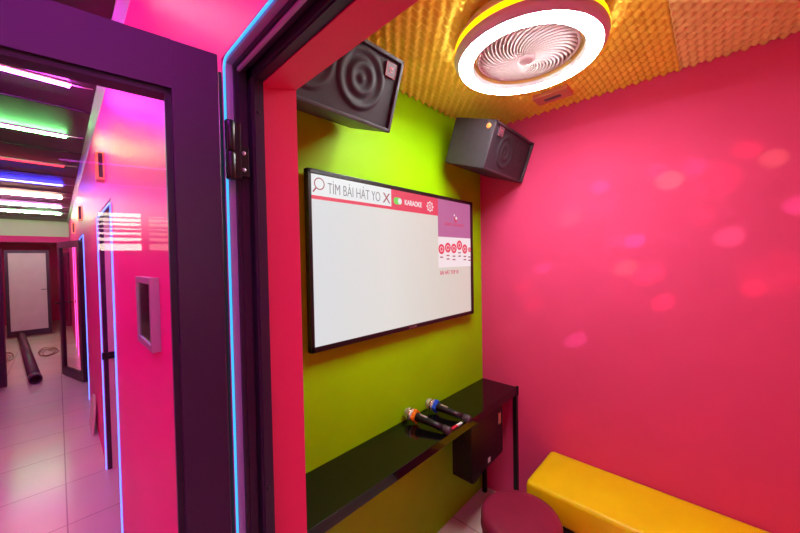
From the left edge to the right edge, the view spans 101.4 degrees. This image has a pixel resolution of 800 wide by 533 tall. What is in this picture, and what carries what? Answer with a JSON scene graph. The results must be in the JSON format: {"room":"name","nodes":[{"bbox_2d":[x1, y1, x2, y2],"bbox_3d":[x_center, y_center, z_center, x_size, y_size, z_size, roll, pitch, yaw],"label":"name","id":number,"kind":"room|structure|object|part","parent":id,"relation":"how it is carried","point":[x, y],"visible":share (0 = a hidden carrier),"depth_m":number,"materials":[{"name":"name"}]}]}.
{"room":"entertainment venue","nodes":[
{"label":"entertainment venue","id":0,"kind":"room"},
{"bbox_2d":[0,242,67,325],"bbox_3d":[-10.198,0.241,9.086,0.100,2.630,1.702,0,2,44],"label":"wall","id":1,"kind":"structure","parent":0,"point":[52,247],"depth_m":9.31,"materials":[{"name":"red paint"}]},
{"bbox_2d":[0,219,68,236],"bbox_3d":[-8.715,-0.882,7.523,0.200,0.370,1.552,0,2,44],"label":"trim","id":2,"kind":"structure","parent":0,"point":[9,227],"depth_m":7.60,"materials":[{"name":"white"}]},
{"bbox_2d":[0,0,114,221],"bbox_3d":[-3.285,-1.102,2.349,20.400,0.100,1.822,0,2,44],"label":"ceiling","id":3,"kind":"structure","parent":0,"point":[14,111],"depth_m":2.67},
{"bbox_2d":[0,210,60,214],"bbox_3d":[-7.289,-1.051,6.264,0.028,0.028,1.311,0,2,44],"label":"recessed light","id":4,"kind":"object","parent":3,"relation":"in","point":[0,210],"visible":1,"depth_m":6.36,"materials":[{"name":"white plastic"}]},
{"bbox_2d":[0,192,63,198],"bbox_3d":[-5.626,-1.047,4.676,0.028,0.028,1.311,0,2,44],"label":"recessed light","id":5,"kind":"object","parent":3,"relation":"in","point":[0,192],"visible":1,"depth_m":4.84,"materials":[{"name":"white plastic"}]},
{"bbox_2d":[0,202,68,207],"bbox_3d":[-6.494,-1.049,5.505,0.028,0.028,1.311,0,2,44],"label":"recessed light","id":6,"kind":"object","parent":3,"relation":"in","point":[0,202],"visible":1,"depth_m":5.63,"materials":[{"name":"white plastic"}]},
{"bbox_2d":[0,177,72,185],"bbox_3d":[-4.780,-1.044,3.868,0.028,0.028,1.311,0,2,44],"label":"recessed light","id":7,"kind":"object","parent":3,"relation":"in","point":[1,178],"visible":1,"depth_m":4.07,"materials":[{"name":"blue plastic"}]},
{"bbox_2d":[0,156,74,166],"bbox_3d":[-3.926,-1.042,3.053,0.028,0.028,1.311,0,2,44],"label":"recessed light","id":8,"kind":"object","parent":3,"relation":"in","point":[1,157],"visible":1,"depth_m":3.29,"materials":[{"name":"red plastic"}]},
{"bbox_2d":[0,122,82,138],"bbox_3d":[-3.095,-1.040,2.259,0.028,0.028,1.311,0,2,44],"label":"recessed light","id":9,"kind":"object","parent":3,"relation":"in","point":[11,126],"visible":1,"depth_m":2.53,"materials":[{"name":"white plastic"}]},
{"bbox_2d":[0,64,92,89],"bbox_3d":[-2.303,-1.038,1.502,0.028,0.028,1.311,0,2,44],"label":"recessed light","id":10,"kind":"object","parent":3,"relation":"in","point":[14,70],"visible":1,"depth_m":1.80,"materials":[{"name":"white plastic"}]},
{"bbox_2d":[68,0,267,532],"bbox_3d":[-2.188,0.242,2.415,18.700,2.630,0.012,0,2,44],"label":"wall","id":11,"kind":"structure","parent":0,"point":[129,130],"depth_m":1.27,"materials":[{"name":"pink paint"}]},
{"bbox_2d":[0,235,68,242],"bbox_3d":[-8.710,-0.627,7.528,0.240,0.140,1.552,0,2,44],"label":"trim","id":12,"kind":"structure","parent":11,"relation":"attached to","point":[3,238],"depth_m":7.60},
{"bbox_2d":[0,92,90,217],"bbox_3d":[-3.128,-1.048,2.166,18.320,0.006,1.532,0,2,44],"label":"trim","id":13,"kind":"structure","parent":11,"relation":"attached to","point":[0,92],"depth_m":2.98,"materials":[{"name":"black metal"}]},
{"bbox_2d":[63,252,71,325],"bbox_3d":[-8.600,0.586,8.427,0.300,1.888,0.157,-1,1,11],"label":"door","id":14,"kind":"structure","parent":11,"relation":"in","point":[66,264],"depth_m":8.40,"materials":[{"name":"grey metal"}]},
{"bbox_3d":[-8.600,0.569,8.426,0.160,1.695,0.004,-1,1,11],"label":"glass pane","id":15,"kind":"part","parent":14,"relation":"part of","materials":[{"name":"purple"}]},
{"bbox_2d":[71,223,74,233],"bbox_3d":[-5.439,-0.636,5.451,0.112,0.170,0.038,0,2,44],"label":"number plate","id":16,"kind":"object","parent":11,"relation":"attached to","point":[72,224],"visible":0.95,"depth_m":5.42,"materials":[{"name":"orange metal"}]},
{"bbox_2d":[77,206,81,220],"bbox_3d":[-3.812,-0.631,3.897,0.112,0.170,0.038,0,2,44],"label":"number plate","id":17,"kind":"object","parent":11,"relation":"attached to","point":[79,208],"visible":0.98,"depth_m":3.86,"materials":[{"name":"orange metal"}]},
{"bbox_2d":[67,0,129,223],"bbox_3d":[-1.828,-1.046,1.992,17.400,0.050,0.030,0,2,44],"label":"trim","id":18,"kind":"structure","parent":11,"relation":"attached to","point":[120,9],"depth_m":2.26,"materials":[{"name":"grey"}]},
{"bbox_2d":[95,151,104,182],"bbox_3d":[-1.895,-0.626,2.066,0.112,0.170,0.038,0,2,44],"label":"number plate","id":19,"kind":"object","parent":11,"relation":"attached to","point":[99,156],"visible":1,"depth_m":2.03,"materials":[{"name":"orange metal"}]},
{"bbox_3d":[-1.893,-0.626,2.066,0.105,0.154,0.033,0,2,44],"label":"plate","id":20,"kind":"part","parent":19,"relation":"part of","materials":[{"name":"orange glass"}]},
{"bbox_2d":[135,276,160,352],"bbox_3d":[-0.868,0.154,1.126,0.270,0.235,0.024,0,2,44],"label":"control box","id":21,"kind":"object","parent":11,"relation":"attached to","point":[147,288],"visible":1,"depth_m":1.07,"materials":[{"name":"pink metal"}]},
{"bbox_3d":[-0.867,0.154,1.127,0.232,0.197,0.018,0,2,44],"label":"panel","id":22,"kind":"part","parent":21,"relation":"part of","materials":[{"name":"clear glass"}]},
{"bbox_2d":[0,320,495,532],"bbox_3d":[-2.639,1.602,3.033,20.400,0.100,3.550,0,2,44],"label":"floor","id":23,"kind":"structure","parent":0,"point":[55,478],"depth_m":2.66,"materials":[{"name":"beige tile"}]},
{"bbox_2d":[0,249,7,387],"bbox_3d":[-5.437,0.675,3.997,0.800,1.788,0.157,-2,2,-35],"label":"door","id":24,"kind":"structure","parent":23,"relation":"on","point":[3,363],"depth_m":4.21,"materials":[{"name":"grey metal"}]},
{"bbox_2d":[6,352,13,361],"bbox_3d":[-6.803,1.561,5.584,1.097,0.018,0.298,0,2,44],"label":"cable","id":25,"kind":"object","parent":23,"relation":"on","point":[7,352],"visible":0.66,"depth_m":5.71,"materials":[{"name":"brown plastic"}]},
{"bbox_2d":[3,250,51,337],"bbox_3d":[-8.272,0.586,7.297,0.157,1.890,0.665,0,2,44],"label":"door","id":26,"kind":"structure","parent":23,"relation":"on","point":[26,272],"depth_m":7.28,"materials":[{"name":"dark aluminium"},{"name":"frosted glass"},{"name":"black plastic"}]},
{"bbox_2d":[17,332,42,383],"bbox_3d":[-6.587,1.502,5.776,4.514,0.132,0.132,0,2,39],"label":"pipe","id":27,"kind":"object","parent":23,"relation":"on","point":[34,376],"visible":1,"depth_m":5.01,"materials":[{"name":"grey plastic"}]},
{"bbox_2d":[27,372,42,381],"bbox_3d":[-4.911,1.501,4.407,0.145,0.132,0.132,0,2,39],"label":"pipe end","id":28,"kind":"object","parent":27,"relation":"attached to","point":[32,374],"depth_m":4.40,"materials":[{"name":"grey plastic"}]},
{"bbox_2d":[38,347,58,356],"bbox_3d":[-6.410,1.545,5.970,0.886,0.018,0.260,0,2,44],"label":"cable","id":29,"kind":"object","parent":23,"relation":"on","point":[48,349],"visible":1,"depth_m":6.01,"materials":[{"name":"brown plastic"}]},
{"bbox_2d":[89,394,95,435],"bbox_3d":[-2.948,1.395,3.143,0.400,0.320,0.044,0,2,44],"label":"board","id":30,"kind":"object","parent":23,"relation":"on","point":[92,415],"visible":1,"depth_m":3.08,"materials":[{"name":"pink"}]},
{"bbox_2d":[306,378,518,532],"bbox_3d":[0.107,1.156,1.580,0.252,0.755,1.615,0,2,44],"label":"table","id":31,"kind":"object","parent":23,"relation":"on","point":[340,486],"depth_m":1.38,"materials":[{"name":"black glass"}]},
{"bbox_2d":[404,407,451,434],"bbox_3d":[0.133,0.747,1.599,0.259,0.075,0.071,0,1,31],"label":"microphone","id":32,"kind":"object","parent":31,"relation":"on","point":[412,414],"visible":1,"depth_m":1.59,"materials":[{"name":"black metal"}]},
{"bbox_2d":[425,398,471,422],"bbox_3d":[0.248,0.742,1.704,0.259,0.075,0.071,0,1,30],"label":"microphone","id":33,"kind":"object","parent":31,"relation":"on","point":[435,405],"visible":1,"depth_m":1.70,"materials":[{"name":"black metal"}]},
{"bbox_2d":[452,422,462,429],"bbox_3d":[0.278,0.779,1.603,0.012,0.006,0.087,0,2,44],"label":"sachet","id":34,"kind":"object","parent":31,"relation":"on","point":[459,423],"visible":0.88,"depth_m":1.60,"materials":[{"name":"red paper"}]},
{"bbox_2d":[452,406,502,483],"bbox_3d":[0.457,0.994,1.917,0.127,0.357,0.374,0,2,44],"label":"box","id":35,"kind":"object","parent":31,"relation":"hanging from","point":[474,450],"visible":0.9,"depth_m":1.82,"materials":[{"name":"black plastic"}]},
{"bbox_3d":[0.564,1.159,2.194,0.024,0.705,0.024,0,2,44],"label":"leg","id":36,"kind":"part","parent":31,"relation":"part of","materials":[{"name":"black metal"}]},
{"bbox_3d":[0.735,1.158,2.079,0.024,0.705,0.024,0,2,44],"label":"leg","id":37,"kind":"part","parent":31,"relation":"part of","materials":[{"name":"black metal"}]},
{"bbox_2d":[481,490,562,532],"bbox_3d":[0.543,1.316,1.470,0.348,0.426,0.348,0,2,44],"label":"stool","id":38,"kind":"object","parent":23,"relation":"on","point":[502,511],"visible":1,"depth_m":1.46,"materials":[{"name":"red leather"}]},
{"bbox_2d":[527,452,769,532],"bbox_3d":[1.362,1.303,1.245,1.635,0.429,0.371,0,2,44],"label":"bench","id":39,"kind":"object","parent":23,"relation":"on","point":[585,498],"visible":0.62,"depth_m":1.51,"materials":[{"name":"yellow faux leather"},{"name":"black plastic"}]},
{"bbox_2d":[297,89,482,532],"bbox_3d":[-0.005,0.218,1.718,0.100,2.630,1.721,0,2,44],"label":"wall","id":40,"kind":"structure","parent":0,"point":[354,393],"depth_m":1.63,"materials":[{"name":"paint"}]},
{"bbox_2d":[296,39,403,132],"bbox_3d":[-0.263,-0.659,1.091,0.314,0.342,0.480,0,2,44],"label":"wall speaker","id":41,"kind":"object","parent":40,"relation":"attached to","point":[359,90],"visible":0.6,"depth_m":1.08,"materials":[{"name":"grey plastic"}]},
{"bbox_2d":[304,167,473,353],"bbox_3d":[0.046,-0.037,1.665,0.046,0.703,1.163,0,2,44],"label":"television","id":42,"kind":"object","parent":40,"relation":"attached to","point":[382,259],"visible":1,"depth_m":1.49,"materials":[{"name":"black plastic"}]},
{"bbox_2d":[394,197,401,204],"bbox_3d":[-0.011,-0.314,1.572,0.001,0.033,0.057,0,2,44],"label":"switch","id":43,"kind":"object","parent":42,"relation":"attached to","point":[395,199],"depth_m":1.57,"materials":[{"name":"green plastic"}]},
{"bbox_3d":[0.323,-0.274,1.925,0.002,0.209,0.330,0,2,44],"label":"video panel","id":44,"kind":"part","parent":42,"relation":"part of","materials":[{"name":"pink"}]},
{"bbox_3d":[0.326,-0.084,1.929,0.002,0.172,0.330,0,2,44],"label":"icon panel","id":45,"kind":"part","parent":42,"relation":"part of","materials":[{"name":"white"}]},
{"bbox_2d":[480,31,799,532],"bbox_3d":[1.383,0.197,1.514,2.190,2.630,0.100,0,2,44],"label":"wall","id":46,"kind":"structure","parent":0,"point":[640,277],"depth_m":1.56,"materials":[{"name":"pink paint"}]},
{"bbox_2d":[445,117,533,182],"bbox_3d":[0.524,-0.674,1.885,0.312,0.338,0.484,0,2,43],"label":"wall speaker","id":47,"kind":"object","parent":46,"relation":"attached to","point":[490,148],"visible":1,"depth_m":1.74,"materials":[{"name":"grey plastic"}]},
{"bbox_3d":[0.765,-0.970,0.936,2.290,0.100,1.721,0,2,44],"label":"ceiling","id":48,"kind":"structure","parent":0,"visible":0},
{"bbox_2d":[367,0,678,124],"bbox_3d":[0.349,-0.894,1.267,1.025,0.050,1.615,0,2,44],"label":"foam","id":49,"kind":"object","parent":48,"relation":"attached to","point":[640,45],"visible":0.53,"depth_m":1.39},
{"bbox_2d":[454,0,610,94],"bbox_3d":[0.467,-0.823,1.210,0.525,0.144,0.525,0,2,44],"label":"ceiling fan light","id":50,"kind":"object","parent":49,"relation":"attached to","point":[507,47],"visible":1,"depth_m":1.13,"materials":[{"name":"white plastic"}]},
{"bbox_3d":[0.467,-0.803,1.210,0.348,0.015,0.348,0,2,44],"label":"plate","id":51,"kind":"part","parent":50,"relation":"part of","materials":[{"name":"pink"}]},
{"bbox_2d":[477,23,580,80],"bbox_3d":[0.467,-0.778,1.211,0.354,0.029,0.354,0,2,44],"label":"grille","id":52,"kind":"object","parent":50,"relation":"attached to","point":[543,42],"depth_m":1.20,"materials":[{"name":"white plastic"}]},
{"bbox_2d":[532,84,572,105],"bbox_3d":[0.787,-0.881,1.690,0.170,0.028,0.100,0,2,44],"label":"ceiling sensor","id":53,"kind":"object","parent":49,"relation":"attached to","point":[564,91],"visible":1,"depth_m":1.67,"materials":[{"name":"brown plastic"}]},
{"bbox_2d":[667,0,799,70],"bbox_3d":[1.104,-0.892,0.547,1.057,0.050,1.615,0,2,44],"label":"foam","id":54,"kind":"object","parent":48,"relation":"attached to","point":[703,30],"visible":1,"depth_m":1.21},
{"bbox_3d":[-2.137,0.240,2.469,18.700,2.630,0.138,0,2,44],"label":"wall","id":55,"kind":"structure","parent":0,"visible":0},
{"bbox_2d":[55,240,87,381],"bbox_3d":[-4.534,0.598,4.524,0.740,1.888,0.157,0,1,28],"label":"door","id":56,"kind":"structure","parent":55,"relation":"in","point":[81,375],"depth_m":4.44,"materials":[{"name":"grey metal"}]},
{"bbox_2d":[72,247,78,355],"bbox_3d":[-5.896,0.583,5.954,0.862,1.924,0.012,0,2,44],"label":"strip","id":57,"kind":"object","parent":55,"relation":"attached to","point":[72,247],"visible":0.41,"depth_m":5.67,"materials":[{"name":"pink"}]},
{"bbox_2d":[73,247,77,346],"bbox_3d":[-5.870,0.570,5.982,0.850,1.949,0.059,0,2,44],"label":"trim","id":58,"kind":"structure","parent":55,"relation":"attached to","point":[73,247],"depth_m":6.24,"materials":[{"name":"grey metal"}]},
{"bbox_2d":[80,233,87,381],"bbox_3d":[-3.917,0.576,4.117,0.850,1.949,0.059,0,2,44],"label":"trim","id":59,"kind":"structure","parent":55,"relation":"attached to","point":[81,238],"depth_m":4.38,"materials":[{"name":"grey metal"}]},
{"bbox_2d":[79,235,89,399],"bbox_3d":[-3.943,0.589,4.089,0.859,1.922,0.009,0,2,44],"label":"strip","id":60,"kind":"object","parent":55,"relation":"attached to","point":[82,235],"visible":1,"depth_m":3.79,"materials":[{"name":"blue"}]},
{"bbox_2d":[98,199,112,469],"bbox_3d":[-1.921,0.581,2.211,0.890,1.949,0.059,0,2,44],"label":"trim","id":61,"kind":"structure","parent":55,"relation":"attached to","point":[106,213],"depth_m":2.49,"materials":[{"name":"grey metal"}]},
{"bbox_2d":[102,351,114,359],"bbox_3d":[-2.218,0.676,2.495,0.032,0.050,0.078,0,2,44],"label":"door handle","id":62,"kind":"structure","parent":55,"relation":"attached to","point":[105,355],"depth_m":2.48,"materials":[{"name":"black metal"}]},
{"bbox_2d":[96,203,122,532],"bbox_3d":[-1.947,0.595,2.184,0.898,1.922,0.008,0,2,44],"label":"strip","id":63,"kind":"object","parent":55,"relation":"attached to","point":[108,204],"visible":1,"depth_m":1.89,"materials":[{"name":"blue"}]},
{"bbox_2d":[103,215,120,468],"bbox_3d":[-2.193,0.579,2.548,0.030,1.949,0.119,0,2,44],"label":"trim","id":64,"kind":"structure","parent":55,"relation":"attached to","point":[106,220],"depth_m":2.51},
{"bbox_2d":[0,0,241,532],"bbox_3d":[-0.626,0.604,0.353,0.876,1.915,0.157,-2,2,-38],"label":"door","id":65,"kind":"structure","parent":55,"relation":"in","point":[50,37],"depth_m":0.54,"materials":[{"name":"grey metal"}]},
{"bbox_2d":[223,0,273,532],"bbox_3d":[0.006,0.588,0.327,0.875,1.947,0.004,0,2,44],"label":"strip","id":66,"kind":"object","parent":55,"relation":"attached to","point":[269,2],"visible":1,"depth_m":0.61,"materials":[{"name":"blue plastic"}]},
{"bbox_2d":[218,0,418,532],"bbox_3d":[0.040,0.586,0.392,0.928,1.951,0.156,0,2,44],"label":"door frame","id":67,"kind":"structure","parent":55,"relation":"attached to","point":[291,42],"depth_m":0.64,"materials":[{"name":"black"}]},
{"bbox_3d":[-0.295,-0.196,0.616,0.011,0.055,0.018,0,2,44],"label":"hinge plate","id":68,"kind":"part","parent":67,"relation":"part of","materials":[{"name":"black metal"}]}
]}

